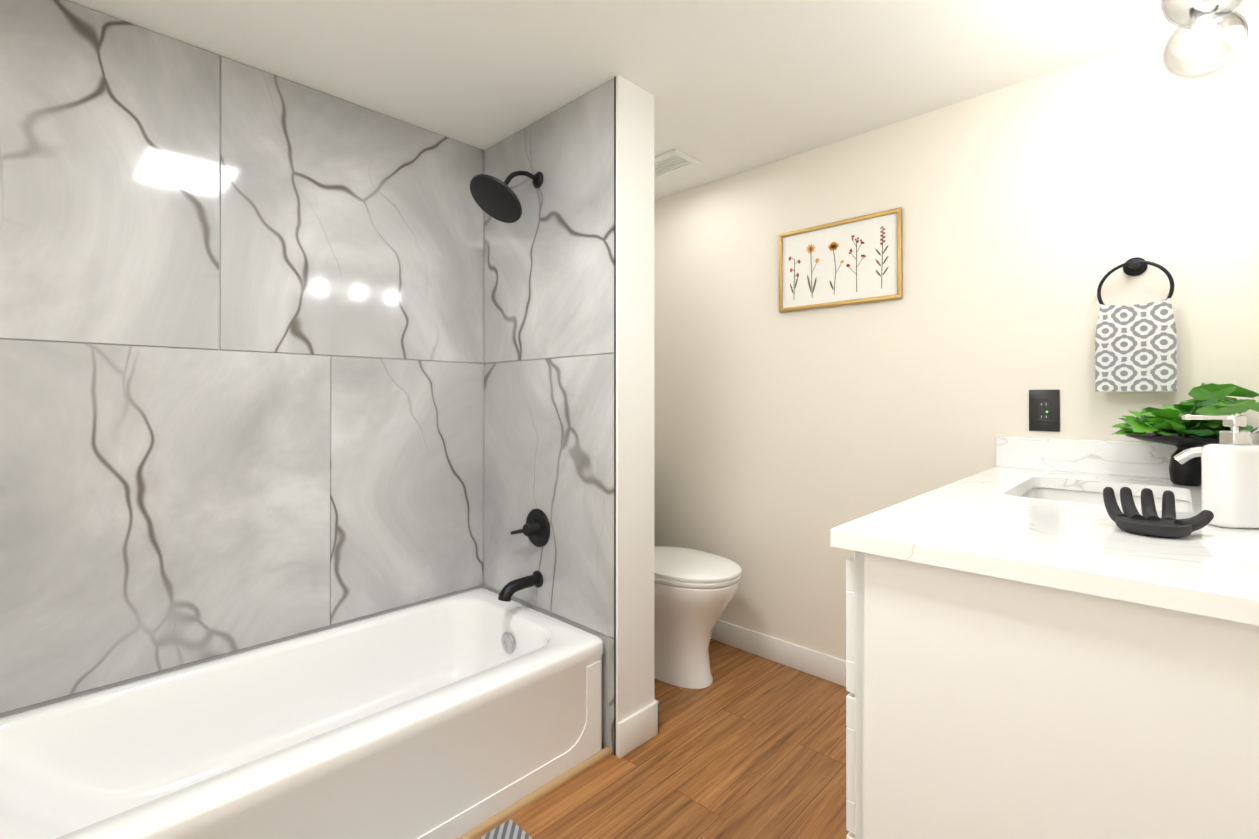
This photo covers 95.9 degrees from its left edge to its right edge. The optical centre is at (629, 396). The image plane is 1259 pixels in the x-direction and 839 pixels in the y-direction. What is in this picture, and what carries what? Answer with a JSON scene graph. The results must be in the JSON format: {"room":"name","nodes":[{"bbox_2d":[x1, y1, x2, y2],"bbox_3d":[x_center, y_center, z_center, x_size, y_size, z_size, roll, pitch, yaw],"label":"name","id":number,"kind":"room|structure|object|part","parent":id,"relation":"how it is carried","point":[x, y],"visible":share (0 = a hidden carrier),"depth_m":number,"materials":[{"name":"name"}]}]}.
{"room":"bathroom","nodes":[
{"label":"bathroom","id":0,"kind":"room"},
{"bbox_2d":[616,75,653,755],"bbox_3d":[-0.261,0.060,2.139,0.793,2.165,0.174,0,0,44],"label":"wall","id":1,"kind":"structure","parent":0,"point":[634,398],"depth_m":1.86,"materials":[{"name":"white paint"}]},
{"bbox_2d":[614,76,615,755],"bbox_3d":[-0.044,0.059,1.814,0.006,2.165,0.009,0,0,44],"label":"partition tile edge","id":2,"kind":"object","parent":1,"relation":"attached to","point":[615,415],"visible":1,"depth_m":1.81,"materials":[{"name":"black metal"}]},
{"bbox_2d":[618,699,658,739],"bbox_3d":[-0.194,1.088,2.196,0.805,0.110,0.016,0,0,44],"label":"baseboard","id":3,"kind":"structure","parent":1,"relation":"attached to","point":[638,728],"depth_m":1.87,"materials":[{"name":"white paint"}]},
{"bbox_2d":[475,639,849,838],"bbox_3d":[0.003,1.169,1.357,2.475,0.060,2.700,0,0,44],"label":"floor","id":4,"kind":"structure","parent":0,"point":[745,745],"depth_m":1.73,"materials":[{"name":"brown wood"}]},
{"bbox_2d":[0,588,602,838],"bbox_3d":[-0.862,0.957,1.537,0.735,0.365,1.513,0,0,44],"label":"bathtub","id":5,"kind":"object","parent":4,"relation":"on","point":[456,716],"visible":0.98,"depth_m":1.51,"materials":[{"name":"white ceramic"}]},
{"bbox_2d":[479,819,532,838],"bbox_3d":[-0.415,1.132,1.041,0.528,0.010,0.825,0,0,44],"label":"rug","id":6,"kind":"object","parent":4,"relation":"on","point":[509,829],"visible":1,"depth_m":1.47,"materials":[{"name":"grey fabric"}]},
{"bbox_2d":[457,746,610,838],"bbox_3d":[-0.590,1.131,1.275,0.016,0.016,1.519,0,0,44],"label":"trim","id":7,"kind":"structure","parent":4,"relation":"on","point":[503,815],"depth_m":1.60,"materials":[{"name":"brown wood"}]},
{"bbox_2d":[654,546,741,688],"bbox_3d":[0.110,0.724,2.443,0.806,0.840,0.450,0,0,44],"label":"toilet","id":8,"kind":"object","parent":4,"relation":"on","point":[695,591],"visible":0.4,"depth_m":2.23,"materials":[{"name":"white ceramic"}]},
{"bbox_3d":[0.215,0.695,2.342,0.515,0.042,0.380,0,0,44],"label":"seat","id":9,"kind":"part","parent":8,"relation":"part of","materials":[{"name":"white paint"}]},
{"bbox_2d":[846,554,1258,838],"bbox_3d":[1.005,0.699,1.241,0.623,0.880,1.238,0,0,44],"label":"bathroom vanity","id":10,"kind":"object","parent":4,"relation":"on","point":[1040,644],"depth_m":0.80,"materials":[{"name":"white paint"}]},
{"bbox_2d":[830,466,1258,629],"bbox_3d":[1.001,0.244,1.226,0.604,0.030,1.268,0,0,44],"label":"countertop","id":11,"kind":"structure","parent":10,"relation":"on","point":[977,523],"depth_m":0.88,"materials":[{"name":"white stone"}]},
{"bbox_2d":[1014,482,1193,513],"bbox_3d":[1.133,0.331,1.371,0.384,0.167,0.504,0,0,44],"label":"sink","id":12,"kind":"object","parent":11,"relation":"in","point":[1068,491],"depth_m":1.56,"materials":[{"name":"white ceramic"}]},
{"bbox_2d":[1103,487,1213,537],"bbox_3d":[0.884,0.194,0.955,0.140,0.065,0.130,0,0,44],"label":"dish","id":13,"kind":"object","parent":11,"relation":"on","point":[1151,522],"visible":1,"depth_m":0.97,"materials":[{"name":"black metal"}]},
{"bbox_2d":[1111,383,1258,485],"bbox_3d":[1.296,0.097,1.339,0.276,0.261,0.644,0,0,44],"label":"potted plant","id":14,"kind":"object","parent":11,"relation":"on","point":[1168,425],"visible":0.9,"depth_m":1.42,"materials":[{"name":"green plant"}]},
{"bbox_3d":[1.445,0.165,1.474,0.242,0.128,0.242,0,0,44],"label":"pot","id":15,"kind":"part","parent":14,"relation":"part of","materials":[{"name":"black ceramic"}]},
{"bbox_2d":[1170,426,1258,463],"bbox_3d":[1.264,0.144,1.215,0.145,0.170,0.098,0,0,44],"label":"faucet","id":16,"kind":"object","parent":11,"relation":"on","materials":[{"name":"silver metal"}]},
{"bbox_2d":[1182,415,1258,528],"bbox_3d":[1.047,0.130,0.999,0.109,0.194,0.097,0,0,44],"label":"soap dispenser","id":17,"kind":"object","parent":11,"relation":"on","point":[1230,477],"visible":0.96,"depth_m":0.98,"materials":[{"name":"white ceramic"}]},
{"bbox_2d":[68,0,1258,200],"bbox_3d":[0.003,-1.066,1.367,2.475,0.080,2.700,0,0,44],"label":"ceiling","id":18,"kind":"structure","parent":0,"point":[733,87],"depth_m":1.70,"materials":[{"name":"white paint"}]},
{"bbox_2d":[654,149,698,178],"bbox_3d":[0.145,-1.014,2.493,0.280,0.012,0.160,0,0,44],"label":"ceiling vent","id":19,"kind":"object","parent":18,"relation":"in","point":[672,161],"visible":0.56,"depth_m":2.45,"materials":[{"name":"white paint"}]},
{"bbox_2d":[654,6,1258,660],"bbox_3d":[0.894,0.061,2.295,2.243,2.165,0.120,0,0,44],"label":"wall","id":20,"kind":"structure","parent":0,"point":[1034,210],"depth_m":2.02,"materials":[{"name":"white paint"}]},
{"bbox_2d":[711,620,845,686],"bbox_3d":[0.848,1.093,2.243,2.243,0.100,0.012,0,0,44],"label":"baseboard","id":21,"kind":"structure","parent":20,"relation":"attached to","point":[821,665],"depth_m":2.42,"materials":[{"name":"white paint"}]},
{"bbox_2d":[778,207,902,312],"bbox_3d":[0.824,-0.529,2.266,0.500,0.335,0.020,0,0,44],"label":"picture frame","id":22,"kind":"object","parent":20,"relation":"attached to","point":[856,260],"visible":1,"depth_m":2.25,"materials":[{"name":"gold metal"}]},
{"bbox_2d":[1029,390,1059,431],"bbox_3d":[1.315,0.044,1.800,0.080,0.132,0.009,0,0,44],"label":"electrical outlet plate","id":23,"kind":"object","parent":20,"relation":"attached to","point":[1044,410],"visible":1,"depth_m":1.80,"materials":[{"name":"black plastic"}]},
{"bbox_2d":[996,436,1169,477],"bbox_3d":[1.434,0.181,1.675,0.602,0.100,0.020,0,0,44],"label":"backsplash","id":24,"kind":"structure","parent":20,"relation":"attached to","point":[1148,459],"depth_m":1.71,"materials":[{"name":"white stone"}]},
{"bbox_2d":[1095,257,1176,391],"bbox_3d":[1.451,-0.210,1.630,0.172,0.390,0.066,0,0,44],"label":"towel ring","id":25,"kind":"object","parent":20,"relation":"attached to","point":[1136,347],"visible":1,"depth_m":1.61,"materials":[{"name":"black metal"}]},
{"bbox_2d":[1095,298,1176,391],"bbox_3d":[1.437,-0.143,1.616,0.172,0.256,0.027,0,0,44],"label":"towel","id":26,"kind":"object","parent":25,"relation":"hanging from","point":[1136,345],"depth_m":1.61,"materials":[{"name":"white fabric"}]},
{"bbox_3d":[-0.849,0.060,2.181,0.112,2.165,2.700,0,0,44],"label":"wall","id":27,"kind":"structure","parent":0,"visible":0},
{"bbox_2d":[0,56,613,746],"bbox_3d":[-0.852,0.057,1.537,0.776,2.165,1.528,0,0,44],"label":"tile grout","id":28,"kind":"structure","parent":27,"relation":"attached to","point":[604,692],"depth_m":1.84,"materials":[{"name":"grey"}]},
{"bbox_2d":[0,0,219,348],"bbox_3d":[-1.443,-0.583,1.479,0.007,0.882,0.617,0,0,44],"label":"wall tile","id":29,"kind":"structure","parent":28,"relation":"attached to","point":[109,171],"depth_m":1.52,"materials":[{"name":"stone"}]},
{"bbox_2d":[0,339,329,713],"bbox_3d":[-1.335,0.317,1.586,0.007,0.910,0.927,0,0,44],"label":"wall tile","id":30,"kind":"structure","parent":28,"relation":"attached to","point":[161,509],"depth_m":1.58,"materials":[{"name":"stone"}]},
{"bbox_2d":[220,56,483,362],"bbox_3d":[-0.916,-0.581,2.027,0.007,0.882,0.897,0,0,44],"label":"wall tile","id":31,"kind":"structure","parent":28,"relation":"attached to","point":[347,228],"depth_m":1.95,"materials":[{"name":"stone"}]},
{"bbox_2d":[330,356,482,624],"bbox_3d":[-0.809,0.319,2.134,0.007,0.910,0.587,0,0,44],"label":"wall tile","id":32,"kind":"structure","parent":28,"relation":"attached to","point":[406,491],"depth_m":2.10,"materials":[{"name":"stone"}]},
{"bbox_2d":[484,78,613,362],"bbox_3d":[-0.323,-0.580,2.085,0.765,0.882,0.007,0,0,44],"label":"wall tile","id":33,"kind":"structure","parent":28,"relation":"attached to","point":[549,273],"depth_m":2.02,"materials":[{"name":"tile"}]},
{"bbox_2d":[470,171,542,222],"bbox_3d":[-0.427,-0.724,1.997,0.200,0.209,0.264,0,0,44],"label":"shower head","id":34,"kind":"object","parent":33,"relation":"attached to","point":[495,198],"visible":1,"depth_m":1.96},
{"bbox_2d":[484,354,613,637],"bbox_3d":[-0.323,0.319,2.081,0.765,0.910,0.007,0,0,44],"label":"wall tile","id":35,"kind":"structure","parent":28,"relation":"attached to","point":[549,438],"depth_m":2.02,"materials":[{"name":"stone"}]},
{"bbox_2d":[498,571,542,601],"bbox_3d":[-0.394,0.678,2.026,0.060,0.075,0.168,0,0,44],"label":"tub spout","id":36,"kind":"object","parent":35,"relation":"attached to","point":[512,587],"visible":1,"depth_m":2.01,"materials":[{"name":"black metal"}]},
{"bbox_2d":[510,509,549,546],"bbox_3d":[-0.365,0.482,2.076,0.167,0.140,0.056,0,0,44],"label":"shower valve","id":37,"kind":"object","parent":35,"relation":"attached to","point":[535,529],"visible":1,"depth_m":2.06,"materials":[{"name":"black metal"}]},
{"bbox_2d":[609,637,613,752],"bbox_3d":[-0.056,0.958,1.822,0.024,0.364,0.007,0,0,44],"label":"wall tile","id":38,"kind":"structure","parent":28,"relation":"attached to","point":[611,693],"depth_m":1.82,"materials":[{"name":"stone"}]},
{"bbox_3d":[0.852,0.053,0.546,0.120,2.165,2.700,0,0,44],"label":"wall","id":39,"kind":"structure","parent":0,"visible":0},
{"bbox_2d":[1161,0,1247,78],"bbox_3d":[1.140,-0.831,1.078,0.193,0.213,0.740,0,0,44],"label":"sconce","id":40,"kind":"object","parent":39,"relation":"attached to","point":[1203,15],"visible":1,"depth_m":1.26,"materials":[{"name":"white glass"}]}
]}

